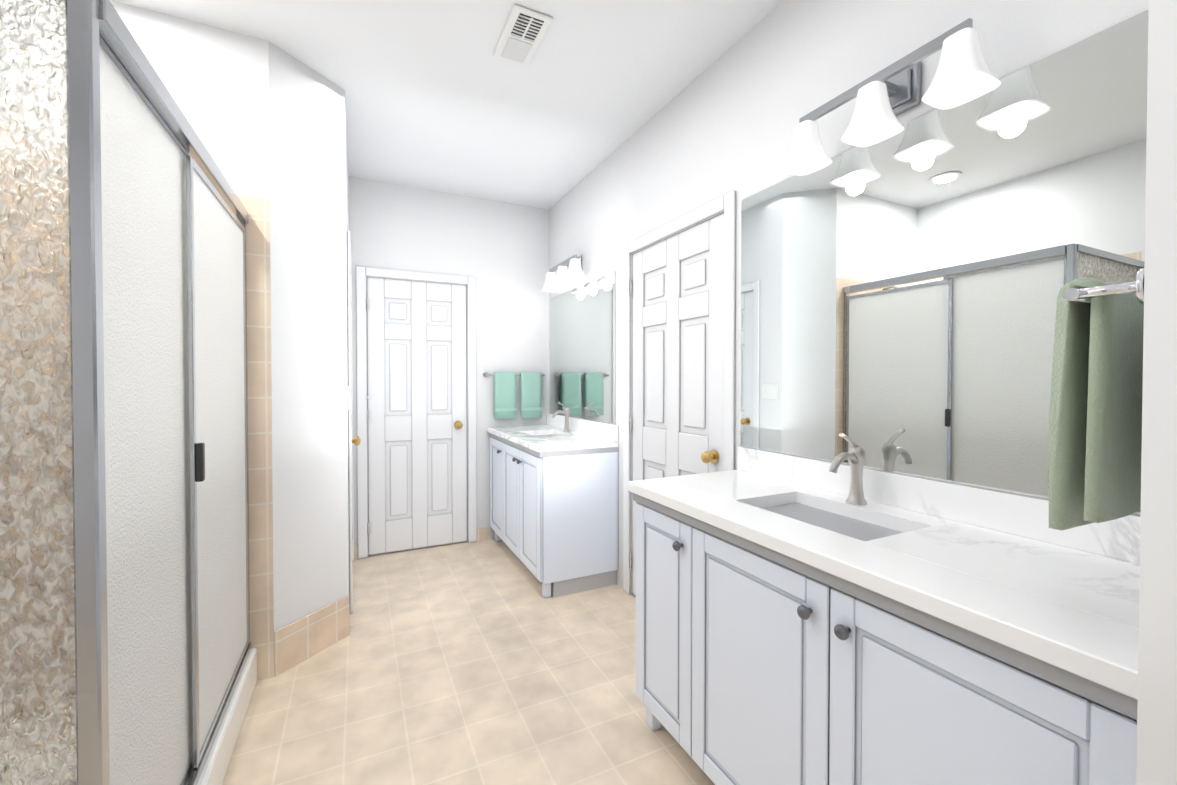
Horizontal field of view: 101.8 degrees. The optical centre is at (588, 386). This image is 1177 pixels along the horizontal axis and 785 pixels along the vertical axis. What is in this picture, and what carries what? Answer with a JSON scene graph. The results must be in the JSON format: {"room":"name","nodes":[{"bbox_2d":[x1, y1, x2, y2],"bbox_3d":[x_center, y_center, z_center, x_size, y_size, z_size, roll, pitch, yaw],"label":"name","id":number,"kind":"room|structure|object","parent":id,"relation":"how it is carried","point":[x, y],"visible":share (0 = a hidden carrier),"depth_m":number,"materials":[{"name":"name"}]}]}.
{"room":"bathroom","nodes":[
{"label":"bathroom","id":0,"kind":"room"},
{"bbox_2d":[109,0,347,680],"bbox_3d":[-1.804,-0.106,1.988,1.420,2.740,0.250,0,1,-26],"label":"wall","id":1,"kind":"structure","parent":0,"point":[308,312],"depth_m":2.11,"materials":[{"name":"paint"}]},
{"bbox_2d":[274,595,349,676],"bbox_3d":[-1.288,1.161,2.250,0.008,0.200,0.379,0,1,23],"label":"baseboard","id":2,"kind":"structure","parent":1,"relation":"attached to","point":[297,642],"depth_m":2.23,"materials":[{"name":"tile"}]},
{"bbox_2d":[345,106,349,609],"bbox_3d":[-1.590,-0.117,2.852,0.285,2.740,1.120,0,1,-26],"label":"wall","id":3,"kind":"structure","parent":0,"point":[347,187],"depth_m":2.58,"materials":[{"name":"paint"}]},
{"bbox_2d":[347,386,349,408],"bbox_3d":[-1.264,0.057,2.521,0.012,0.120,0.165,0,1,-26],"label":"switch plate","id":4,"kind":"object","parent":3,"relation":"attached to","point":[348,397],"visible":1,"depth_m":2.45,"materials":[{"name":"white plastic"}]},
{"bbox_2d":[351,411,360,538],"bbox_3d":[-1.505,0.225,3.034,0.104,2.030,0.769,0,1,-26],"label":"door","id":5,"kind":"structure","parent":3,"relation":"in","point":[356,440],"depth_m":2.75,"materials":[{"name":"white wood"}]},
{"bbox_2d":[112,0,782,208],"bbox_3d":[-0.420,-1.512,0.988,3.060,0.100,5.700,0,1,-26],"label":"ceiling","id":6,"kind":"structure","parent":0,"point":[439,96],"depth_m":2.26,"materials":[{"name":"paint"}]},
{"bbox_2d":[493,5,552,65],"bbox_3d":[-0.283,-1.466,2.015,0.160,0.018,0.320,0,1,-26],"label":"fan","id":7,"kind":"object","parent":6,"relation":"attached to","point":[523,33],"visible":1,"depth_m":1.99,"materials":[{"name":"white plastic"}]},
{"bbox_2d":[349,177,548,553],"bbox_3d":[-1.175,-0.130,3.740,1.805,2.740,0.120,0,1,-26],"label":"wall","id":8,"kind":"structure","parent":0,"point":[499,250],"depth_m":3.83,"materials":[{"name":"paint"}]},
{"bbox_2d":[347,231,476,613],"bbox_3d":[-1.174,0.194,3.239,0.997,2.107,0.992,0,1,-26],"label":"door frame","id":9,"kind":"structure","parent":8,"relation":"attached to","point":[363,274],"depth_m":3.45,"materials":[{"name":"white wood"}]},
{"bbox_2d":[366,277,466,554],"bbox_3d":[-1.279,0.217,3.616,0.719,2.030,0.104,0,1,-26],"label":"door","id":10,"kind":"structure","parent":8,"relation":"in","point":[417,400],"depth_m":3.62,"materials":[{"name":"white wood"}]},
{"bbox_2d":[354,528,487,559],"bbox_3d":[-1.257,1.192,3.647,0.990,0.100,0.008,0,1,-26],"label":"baseboard","id":11,"kind":"structure","parent":8,"relation":"attached to","point":[482,534],"depth_m":3.83,"materials":[{"name":"tile"}]},
{"bbox_2d":[483,372,544,418],"bbox_3d":[-0.595,0.070,3.904,0.513,0.377,0.090,0,1,-26],"label":"towel rail","id":12,"kind":"object","parent":8,"relation":"attached to","point":[504,390],"visible":1,"depth_m":3.86,"materials":[{"name":"green fabric"}]},
{"bbox_2d":[222,539,714,784],"bbox_3d":[-0.420,1.328,1.026,3.060,0.100,5.700,0,1,-26],"label":"floor","id":13,"kind":"structure","parent":0,"point":[485,662],"depth_m":1.97,"materials":[{"name":"tile"}]},
{"bbox_2d":[0,0,256,784],"bbox_3d":[-1.557,0.256,1.224,0.953,2.038,1.349,0,1,-26],"label":"shower","id":14,"kind":"object","parent":13,"relation":"on","point":[128,655],"visible":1,"depth_m":0.96,"materials":[{"name":"white"}]},
{"bbox_2d":[487,402,617,597],"bbox_3d":[-0.324,0.679,3.422,0.551,1.131,1.207,0,1,-26],"label":"bathroom vanity","id":15,"kind":"object","parent":13,"relation":"on","point":[554,503],"visible":1,"depth_m":2.94,"materials":[{"name":"grey wood"}]},
{"bbox_2d":[633,497,1136,784],"bbox_3d":[0.681,0.852,1.318,0.572,0.842,1.310,0,1,-26],"label":"bathroom vanity","id":16,"kind":"object","parent":13,"relation":"on","point":[803,621],"depth_m":1.06,"materials":[{"name":"grey wood"}]},
{"bbox_2d":[632,477,1139,708],"bbox_3d":[0.695,0.415,1.319,0.541,0.032,1.310,0,1,-26],"label":"countertop","id":17,"kind":"structure","parent":16,"relation":"on","point":[1071,620],"depth_m":0.90,"materials":[{"name":"white stone"}]},
{"bbox_2d":[728,501,943,560],"bbox_3d":[0.681,0.454,1.379,0.294,0.111,0.454,0,1,-26],"label":"sink","id":18,"kind":"object","parent":17,"relation":"in","point":[865,538],"depth_m":1.30,"materials":[{"name":"white ceramic"}]},
{"bbox_2d":[549,0,1148,587],"bbox_3d":[0.904,-0.101,1.645,0.120,2.740,5.700,0,1,-26],"label":"wall","id":19,"kind":"structure","parent":0,"point":[727,120],"depth_m":1.94,"materials":[{"name":"paint"}]},
{"bbox_2d":[541,254,585,291],"bbox_3d":[-0.160,-0.842,3.476,0.196,0.212,0.582,0,1,-26],"label":"sconce","id":20,"kind":"object","parent":19,"relation":"attached to","point":[564,276],"visible":1,"depth_m":3.42,"materials":[{"name":"white glass"}]},
{"bbox_2d":[550,271,614,423],"bbox_3d":[-0.079,-0.253,3.529,0.008,0.968,1.130,0,1,-26],"label":"mirror","id":21,"kind":"object","parent":19,"relation":"attached to","point":[582,351],"visible":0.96,"depth_m":3.41,"materials":[{"name":"clear glass"}]},
{"bbox_2d":[630,213,723,595],"bbox_3d":[0.419,0.233,2.491,0.104,2.030,0.809,0,1,-26],"label":"door","id":22,"kind":"structure","parent":19,"relation":"in","point":[678,327],"depth_m":2.44,"materials":[{"name":"white wood"}]},
{"bbox_2d":[623,190,735,594],"bbox_3d":[0.468,0.204,2.511,0.116,2.107,0.944,0,1,-26],"label":"door frame","id":23,"kind":"structure","parent":19,"relation":"attached to","point":[726,203],"depth_m":2.31,"materials":[{"name":"white wood"}]},
{"bbox_2d":[780,18,1000,175],"bbox_3d":[0.845,-0.833,1.391,0.196,0.212,0.582,0,1,-26],"label":"sconce","id":24,"kind":"object","parent":19,"relation":"attached to","point":[964,74],"visible":1,"depth_m":1.34,"materials":[{"name":"white glass"}]},
{"bbox_2d":[740,10,1148,514],"bbox_3d":[0.933,-0.259,1.430,0.008,1.038,1.319,0,1,-26],"label":"mirror","id":25,"kind":"object","parent":19,"relation":"attached to","point":[900,292],"visible":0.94,"depth_m":1.31,"materials":[{"name":"clear glass"}]},
{"bbox_2d":[1136,0,1176,784],"bbox_3d":[0.984,-0.087,0.603,0.640,2.740,0.212,0,1,-26],"label":"wall","id":26,"kind":"structure","parent":0,"point":[1157,714],"depth_m":0.55,"materials":[{"name":"paint"}]},
{"bbox_2d":[1048,268,1143,530],"bbox_3d":[0.822,0.025,0.701,0.423,0.344,0.098,0,1,-26],"label":"towel","id":27,"kind":"object","parent":26,"relation":"attached to","point":[1095,438],"visible":0.73,"depth_m":0.65,"materials":[{"name":"green fabric"}]}
]}

